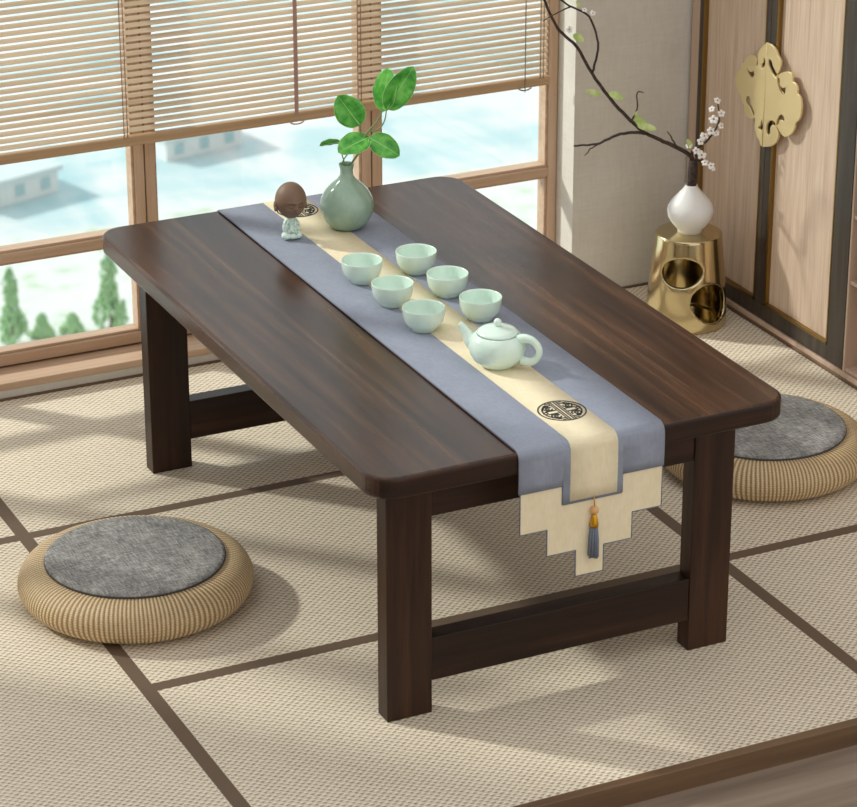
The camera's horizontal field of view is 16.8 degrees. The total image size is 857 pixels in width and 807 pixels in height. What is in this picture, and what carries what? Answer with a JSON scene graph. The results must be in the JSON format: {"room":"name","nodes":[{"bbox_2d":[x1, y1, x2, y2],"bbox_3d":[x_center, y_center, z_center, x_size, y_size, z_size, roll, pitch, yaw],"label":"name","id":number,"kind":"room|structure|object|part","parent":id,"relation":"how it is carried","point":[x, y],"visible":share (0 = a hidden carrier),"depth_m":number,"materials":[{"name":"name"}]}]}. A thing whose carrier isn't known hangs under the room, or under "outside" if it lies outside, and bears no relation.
{"room":"tea room","nodes":[
{"label":"tea room","id":0,"kind":"room"},
{"bbox_2d":[0,353,217,398],"bbox_3d":[-0.800,-0.015,4.742,2.275,0.029,0.130,-11,26,-23],"label":"wall","id":1,"kind":"structure","parent":0,"point":[208,357],"depth_m":4.78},
{"bbox_2d":[0,334,211,390],"bbox_3d":[-0.795,-0.031,4.724,2.275,0.012,0.112,-11,26,-23],"label":"window sill","id":2,"kind":"structure","parent":1,"relation":"on","point":[21,375],"depth_m":4.79,"materials":[{"name":"brown wood"}]},
{"bbox_2d":[137,0,370,333],"bbox_3d":[-0.290,-1.189,4.520,0.407,2.267,0.040,-11,26,-23],"label":"window","id":3,"kind":"structure","parent":1,"relation":"in","point":[362,163],"depth_m":4.79,"materials":[{"name":"brown wood"}]},
{"bbox_2d":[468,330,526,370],"bbox_3d":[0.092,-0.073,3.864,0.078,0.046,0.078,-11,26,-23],"label":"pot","id":4,"kind":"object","parent":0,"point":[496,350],"depth_m":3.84,"materials":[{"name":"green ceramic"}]},
{"bbox_2d":[555,0,692,286],"bbox_3d":[0.501,-1.400,4.811,0.605,2.512,0.105,-11,26,-23],"label":"wall","id":5,"kind":"structure","parent":0,"point":[612,199],"depth_m":5.07,"materials":[{"name":"beige paint"}]},
{"bbox_2d":[0,0,190,366],"bbox_3d":[-0.808,-1.087,4.292,2.275,2.272,0.040,-11,26,-23],"label":"window","id":6,"kind":"structure","parent":5,"relation":"in","point":[22,252],"depth_m":4.77,"materials":[{"name":"brown wood"}]},
{"bbox_3d":[-0.658,-0.248,4.734,0.374,0.016,0.040,-11,26,-23],"label":"rail","id":7,"kind":"part","parent":6,"relation":"part of","materials":[{"name":"brown wood"}]},
{"bbox_3d":[-0.658,-0.087,4.804,0.374,0.020,0.040,-11,26,-23],"label":"rail","id":8,"kind":"part","parent":6,"relation":"part of","materials":[{"name":"brown wood"}]},
{"bbox_2d":[0,0,549,164],"bbox_3d":[-0.794,-1.230,4.183,2.222,1.911,0.036,-11,26,-23],"label":"blind","id":9,"kind":"object","parent":6,"relation":"attached to","point":[525,82],"visible":0.98,"depth_m":4.72,"materials":[{"name":"brown wood"}]},
{"bbox_3d":[-0.490,-1.278,4.313,0.008,1.856,0.002,-11,26,-23],"label":"ladder cord","id":10,"kind":"part","parent":9,"relation":"part of","materials":[{"name":"fabric"}]},
{"bbox_3d":[-0.793,-0.366,4.557,2.222,0.017,0.014,-11,26,-23],"label":"rail","id":11,"kind":"part","parent":9,"relation":"part of","materials":[{"name":"brown wood"}]},
{"bbox_3d":[-0.116,-1.351,4.478,0.008,1.856,0.002,-11,26,-23],"label":"ladder cord","id":12,"kind":"part","parent":9,"relation":"part of","materials":[{"name":"fabric"}]},
{"bbox_3d":[0.165,-1.395,4.605,0.002,1.876,0.002,-19,30,-37],"label":"lift cord","id":13,"kind":"part","parent":9,"relation":"part of","materials":[{"name":"fabric"}]},
{"bbox_3d":[0.194,-1.410,4.615,0.008,1.856,0.002,-11,26,-23],"label":"ladder cord","id":14,"kind":"part","parent":9,"relation":"part of","materials":[{"name":"fabric"}]},
{"bbox_2d":[0,282,647,401],"bbox_3d":[-0.670,-0.005,4.734,2.500,0.016,0.004,-11,26,-23],"label":"baseboard","id":15,"kind":"structure","parent":5,"relation":"attached to","point":[645,283],"depth_m":4.79,"materials":[{"name":"brown wood"}]},
{"bbox_2d":[370,0,558,241],"bbox_3d":[0.055,-1.255,4.673,0.356,2.267,0.040,-11,26,-23],"label":"window","id":16,"kind":"structure","parent":5,"relation":"in","point":[544,169],"depth_m":5.06,"materials":[{"name":"brown wood"}]},
{"bbox_3d":[0.056,-0.386,5.050,0.323,0.016,0.040,-11,26,-23],"label":"rail","id":17,"kind":"part","parent":16,"relation":"part of","materials":[{"name":"brown wood"}]},
{"bbox_2d":[623,745,856,806],"bbox_3d":[0.458,0.916,2.711,4.800,0.029,1.993,-11,26,-23],"label":"floor","id":18,"kind":"structure","parent":0,"point":[829,779],"depth_m":3.66,"materials":[{"name":"brown wood"}]},
{"bbox_2d":[727,307,856,389],"bbox_3d":[-0.239,0.230,4.265,2.820,0.043,1.642,-11,26,-23],"label":"platform","id":19,"kind":"object","parent":18,"relation":"on","point":[727,307],"visible":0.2,"depth_m":4.96,"materials":[{"name":"brown wood"}]},
{"bbox_2d":[0,507,23,540],"bbox_3d":[-1.195,0.208,4.249,1.094,0.012,0.495,-11,26,-23],"label":"mat","id":20,"kind":"object","parent":19,"relation":"on","point":[8,530],"visible":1,"depth_m":4.28,"materials":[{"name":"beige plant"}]},
{"bbox_2d":[0,537,241,806],"bbox_3d":[-0.873,0.473,3.638,1.094,0.012,0.984,-11,26,-23],"label":"mat","id":21,"kind":"object","parent":19,"relation":"on","point":[79,728],"visible":1,"depth_m":3.74,"materials":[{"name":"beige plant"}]},
{"bbox_2d":[0,362,341,536],"bbox_3d":[-0.306,0.036,4.642,0.879,0.012,0.495,-11,26,-23],"label":"mat","id":22,"kind":"object","parent":19,"relation":"on","point":[76,456],"visible":0.39,"depth_m":4.51,"materials":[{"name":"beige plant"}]},
{"bbox_2d":[25,473,680,688],"bbox_3d":[-0.088,0.216,4.227,0.879,0.012,0.509,-11,26,-23],"label":"mat","id":23,"kind":"object","parent":19,"relation":"on","point":[310,544],"visible":0.49,"depth_m":4.16,"materials":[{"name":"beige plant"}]},
{"bbox_2d":[17,515,253,643],"bbox_3d":[-0.411,0.241,4.069,0.331,0.070,0.331,-11,26,-23],"label":"cushion","id":24,"kind":"object","parent":23,"relation":"on","point":[132,579],"visible":1,"depth_m":4.00,"materials":[{"name":"grey fabric"}]},
{"bbox_2d":[148,568,856,806],"bbox_3d":[0.126,0.392,3.821,0.879,0.012,0.474,-11,26,-23],"label":"mat","id":25,"kind":"object","parent":19,"relation":"on","point":[307,729],"visible":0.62,"depth_m":3.78,"materials":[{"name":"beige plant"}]},
{"bbox_2d":[103,176,781,721],"bbox_3d":[-0.013,0.039,4.147,0.600,0.377,1.005,-11,26,-23],"label":"table","id":26,"kind":"object","parent":25,"relation":"on","point":[301,361],"visible":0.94,"depth_m":3.89,"materials":[{"name":"brown wood"}]},
{"bbox_3d":[-0.401,-0.061,4.416,0.064,0.348,0.029,-11,26,-23],"label":"leg","id":27,"kind":"part","parent":26,"relation":"part of","materials":[{"name":"brown wood"}]},
{"bbox_3d":[-0.031,0.244,3.712,0.064,0.348,0.029,-11,26,-23],"label":"leg","id":28,"kind":"part","parent":26,"relation":"part of","materials":[{"name":"brown wood"}]},
{"bbox_2d":[217,193,664,576],"bbox_3d":[-0.010,-0.048,4.106,0.212,0.194,1.023,-11,26,-23],"label":"table runner","id":29,"kind":"object","parent":26,"relation":"on","point":[591,457],"visible":0.72,"depth_m":3.76,"materials":[{"name":"blue fabric"}]},
{"bbox_2d":[273,182,306,239],"bbox_3d":[-0.204,-0.286,4.302,0.047,0.088,0.048,7,24,15],"label":"figurine","id":30,"kind":"object","parent":29,"relation":"on","point":[290,201],"visible":1,"depth_m":4.28,"materials":[{"name":"brown ceramic"}]},
{"bbox_2d":[320,161,373,231],"bbox_3d":[-0.122,-0.312,4.348,0.082,0.100,0.082,-11,26,-23],"label":"bottle vase","id":31,"kind":"object","parent":29,"relation":"on","point":[346,204],"visible":1,"depth_m":4.33,"materials":[{"name":"green ceramic"}]},
{"bbox_2d":[320,66,416,165],"bbox_3d":[-0.092,-0.402,4.301,0.148,0.201,0.057,3,24,6],"label":"plant sprig","id":32,"kind":"object","parent":31,"relation":"in","point":[390,91],"visible":1,"depth_m":4.29,"materials":[{"name":"green plant"}]},
{"bbox_3d":[-0.096,-0.374,4.321,0.053,0.133,0.027,-11,26,-23],"label":"stem","id":33,"kind":"part","parent":32,"relation":"part of","materials":[{"name":"green plant"}]},
{"bbox_3d":[-0.076,-0.419,4.298,0.029,0.037,0.003,5,24,12],"label":"stem","id":34,"kind":"part","parent":32,"relation":"part of","materials":[{"name":"green plant"}]},
{"bbox_2d":[341,252,382,284],"bbox_3d":[-0.095,-0.191,4.152,0.060,0.032,0.060,-11,26,-23],"label":"teacup","id":35,"kind":"object","parent":29,"relation":"on","point":[360,268],"visible":0.98,"depth_m":4.14,"materials":[{"name":"green ceramic"}]},
{"bbox_2d":[371,275,413,308],"bbox_3d":[-0.051,-0.155,4.069,0.060,0.032,0.060,-18,29,-35],"label":"teacup","id":36,"kind":"object","parent":29,"relation":"on","point":[391,291],"visible":0.98,"depth_m":4.06,"materials":[{"name":"green ceramic"}]},
{"bbox_2d":[395,243,436,275],"bbox_3d":[-0.018,-0.206,4.186,0.060,0.032,0.060,5,24,12],"label":"teacup","id":37,"kind":"object","parent":29,"relation":"on","point":[415,259],"visible":0.99,"depth_m":4.17,"materials":[{"name":"green ceramic"}]},
{"bbox_2d":[402,299,444,333],"bbox_3d":[-0.007,-0.118,3.983,0.060,0.032,0.060,17,29,34],"label":"teacup","id":38,"kind":"object","parent":29,"relation":"on","point":[423,316],"visible":1,"depth_m":3.97,"materials":[{"name":"green ceramic"}]},
{"bbox_2d":[426,265,468,298],"bbox_3d":[0.027,-0.170,4.103,0.060,0.032,0.060,0,23,0],"label":"teacup","id":39,"kind":"object","parent":29,"relation":"on","point":[447,281],"visible":0.99,"depth_m":4.09,"materials":[{"name":"green ceramic"}]},
{"bbox_2d":[459,289,501,322],"bbox_3d":[0.072,-0.134,4.019,0.060,0.032,0.060,-6,24,-12],"label":"teacup","id":40,"kind":"object","parent":29,"relation":"on","point":[478,305],"visible":1,"depth_m":4.01,"materials":[{"name":"green ceramic"}]},
{"bbox_2d":[458,318,542,370],"bbox_3d":[0.095,-0.082,3.858,0.082,0.066,0.099,-11,26,-23],"label":"teapot","id":41,"kind":"object","parent":29,"relation":"on","point":[496,346],"visible":1,"depth_m":3.84,"materials":[{"name":"green ceramic"}]},
{"bbox_3d":[0.058,-0.089,3.878,0.035,0.042,0.024,19,30,37],"label":"spout","id":42,"kind":"part","parent":41,"relation":"part of","materials":[{"name":"green ceramic"}]},
{"bbox_3d":[0.092,-0.098,3.853,0.056,0.011,0.056,-11,26,-23],"label":"lid","id":43,"kind":"part","parent":41,"relation":"part of","materials":[{"name":"green ceramic"}]},
{"bbox_3d":[0.092,-0.108,3.849,0.011,0.011,0.011,-11,26,-23],"label":"knob","id":44,"kind":"part","parent":41,"relation":"part of","materials":[{"name":"green ceramic"}]},
{"bbox_3d":[0.133,-0.070,3.843,0.038,0.045,0.013,12,26,26],"label":"handle","id":45,"kind":"part","parent":41,"relation":"part of","materials":[{"name":"green ceramic"}]},
{"bbox_3d":[0.208,0.145,3.700,0.206,0.160,0.001,-11,26,-23],"label":"stepped panel","id":46,"kind":"part","parent":29,"relation":"part of","materials":[{"name":"beige fabric"}]},
{"bbox_3d":[0.373,0.166,3.890,0.062,0.348,0.029,-11,26,-23],"label":"leg","id":47,"kind":"part","parent":26,"relation":"part of","materials":[{"name":"brown wood"}]},
{"bbox_2d":[512,718,856,806],"bbox_3d":[0.121,0.521,3.578,2.820,0.056,0.015,-11,26,-23],"label":"trim","id":48,"kind":"structure","parent":19,"relation":"attached to","point":[683,776],"depth_m":3.67,"materials":[{"name":"brown wood"}]},
{"bbox_2d":[626,285,856,556],"bbox_3d":[0.438,0.005,4.712,0.526,0.012,1.004,-11,26,-23],"label":"mat","id":49,"kind":"object","parent":19,"relation":"on","point":[755,525],"visible":0.03,"depth_m":4.42,"materials":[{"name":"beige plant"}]},
{"bbox_2d":[646,222,725,334],"bbox_3d":[0.447,-0.220,5.009,0.141,0.166,0.141,-11,26,-23],"label":"stool","id":50,"kind":"object","parent":49,"relation":"on","point":[687,282],"visible":0.91,"depth_m":4.97,"materials":[{"name":"gold metal"}]},
{"bbox_2d":[667,183,713,234],"bbox_3d":[0.449,-0.335,4.959,0.079,0.084,0.079,-11,26,-23],"label":"vase","id":51,"kind":"object","parent":50,"relation":"on","point":[690,210],"visible":1,"depth_m":4.93,"materials":[{"name":"white ceramic"}]},
{"bbox_2d":[543,0,724,186],"bbox_3d":[0.339,-0.514,4.867,0.320,0.387,0.049,0,23,1],"label":"branch","id":52,"kind":"object","parent":51,"relation":"in","point":[640,123],"visible":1,"depth_m":4.87,"materials":[{"name":"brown plant"}]},
{"bbox_3d":[0.450,-0.378,4.941,0.016,0.079,0.016,-11,26,-23],"label":"stem","id":53,"kind":"part","parent":52,"relation":"part of","materials":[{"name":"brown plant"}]},
{"bbox_2d":[666,393,856,501],"bbox_3d":[0.517,0.061,4.480,0.331,0.070,0.331,-11,26,-23],"label":"cushion","id":54,"kind":"object","parent":49,"relation":"on","point":[810,450],"visible":0.48,"depth_m":4.38,"materials":[{"name":"grey fabric"}]},
{"bbox_2d":[686,0,856,379],"bbox_3d":[0.709,-1.190,4.626,0.321,2.250,0.520,-11,26,-23],"label":"tall cabinet","id":55,"kind":"object","parent":19,"relation":"on","point":[783,73],"visible":0.94,"depth_m":4.86,"materials":[{"name":"brown wood"}]},
{"bbox_3d":[0.523,-1.205,4.665,0.013,2.154,0.201,-11,26,-23],"label":"gold trim","id":56,"kind":"part","parent":55,"relation":"part of","materials":[{"name":"brown"}]},
{"bbox_3d":[0.527,-1.214,4.664,0.020,2.226,0.227,-11,26,-23],"label":"door","id":57,"kind":"part","parent":55,"relation":"part of","materials":[{"name":"beige wood"}]},
{"bbox_3d":[0.527,-1.206,4.667,0.006,2.148,0.195,-11,26,-23],"label":"panel","id":58,"kind":"part","parent":55,"relation":"part of","materials":[{"name":"brown wood"}]},
{"bbox_3d":[0.543,-0.534,4.888,0.004,0.182,0.095,-11,26,-23],"label":"lock plate","id":59,"kind":"part","parent":55,"relation":"part of","materials":[{"name":"gold metal"}]},
{"bbox_3d":[0.589,-0.496,4.801,0.004,0.182,0.112,-11,26,-23],"label":"lock plate","id":60,"kind":"part","parent":55,"relation":"part of","materials":[{"name":"gold metal"}]},
{"bbox_3d":[0.624,-1.122,4.474,0.013,2.154,0.197,-11,26,-23],"label":"gold trim","id":61,"kind":"part","parent":55,"relation":"part of","materials":[{"name":"brown"}]},
{"bbox_3d":[0.627,-1.123,4.476,0.006,2.148,0.191,-11,26,-23],"label":"panel","id":62,"kind":"part","parent":55,"relation":"part of","materials":[{"name":"brown wood"}]},
{"bbox_3d":[0.634,-1.126,4.461,0.020,2.226,0.264,-11,26,-23],"label":"door","id":63,"kind":"part","parent":55,"relation":"part of","materials":[{"name":"beige wood"}]},
{"bbox_2d":[729,528,856,666],"bbox_3d":[0.759,0.270,4.101,0.526,0.012,0.474,-11,26,-23],"label":"mat","id":64,"kind":"object","parent":19,"relation":"on","point":[813,580],"visible":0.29,"depth_m":4.13,"materials":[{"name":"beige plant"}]},
{"bbox_2d":[840,137,856,388],"bbox_3d":[0.911,-1.024,4.242,0.319,2.250,0.408,-11,26,-23],"label":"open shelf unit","id":65,"kind":"object","parent":19,"relation":"on","point":[849,373],"visible":1,"depth_m":4.75,"materials":[{"name":"brown wood"}]},
{"bbox_3d":[0.909,-0.011,4.680,0.298,0.006,0.398,-11,26,-23],"label":"shelf","id":66,"kind":"part","parent":65,"relation":"part of","materials":[{"name":"brown wood"}]},
{"bbox_3d":[0.908,-0.152,4.618,0.298,0.006,0.398,-11,26,-23],"label":"shelf","id":67,"kind":"part","parent":65,"relation":"part of","materials":[{"name":"brown wood"}]},
{"label":"outside","id":68,"kind":"structure","parent":0,"visible":0},
{"bbox_2d":[0,0,539,345],"bbox_3d":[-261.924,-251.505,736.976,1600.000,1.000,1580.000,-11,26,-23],"label":"ground","id":69,"kind":"structure","parent":68,"point":[498,129],"depth_m":194.22,"materials":[{"name":"white snow"}]},
{"bbox_2d":[0,266,28,344],"bbox_3d":[-23.296,-5.392,161.961,1.668,4.860,1.953,-11,26,-23],"label":"conifer tree","id":70,"kind":"object","parent":69,"relation":"on","point":[11,320],"visible":1,"depth_m":161.72,"materials":[{"name":"green plant"}]},
{"bbox_2d":[0,149,62,206],"bbox_3d":[-27.437,-14.297,186.200,6.500,1.800,4.500,-20,31,-39],"label":"building","id":71,"kind":"structure","parent":69,"relation":"on","point":[21,181],"depth_m":185.51,"materials":[{"name":"white"}]},
{"bbox_2d":[29,312,55,339],"bbox_3d":[-21.868,-4.316,163.789,1.470,1.815,1.255,-11,26,-23],"label":"conifer tree","id":72,"kind":"object","parent":69,"relation":"on","point":[42,329],"visible":1,"depth_m":163.51,"materials":[{"name":"green plant"}]},
{"bbox_2d":[59,312,84,335],"bbox_3d":[-20.305,-4.503,164.603,1.508,1.523,1.481,-11,26,-23],"label":"conifer tree","id":73,"kind":"object","parent":69,"relation":"on","point":[73,325],"visible":0.98,"depth_m":164.27,"materials":[{"name":"green plant"}]},
{"bbox_2d":[92,254,128,328],"bbox_3d":[-18.052,-6.396,164.255,2.115,4.854,2.315,-11,26,-23],"label":"conifer tree","id":74,"kind":"object","parent":69,"relation":"on","point":[108,300],"visible":0.91,"depth_m":164.11,"materials":[{"name":"green plant"}]},
{"bbox_2d":[155,107,241,161],"bbox_3d":[-16.206,-18.187,195.261,6.500,1.700,4.500,-17,29,-34],"label":"building","id":75,"kind":"structure","parent":69,"relation":"on","point":[170,150],"depth_m":193.89,"materials":[{"name":"white"}]}
]}

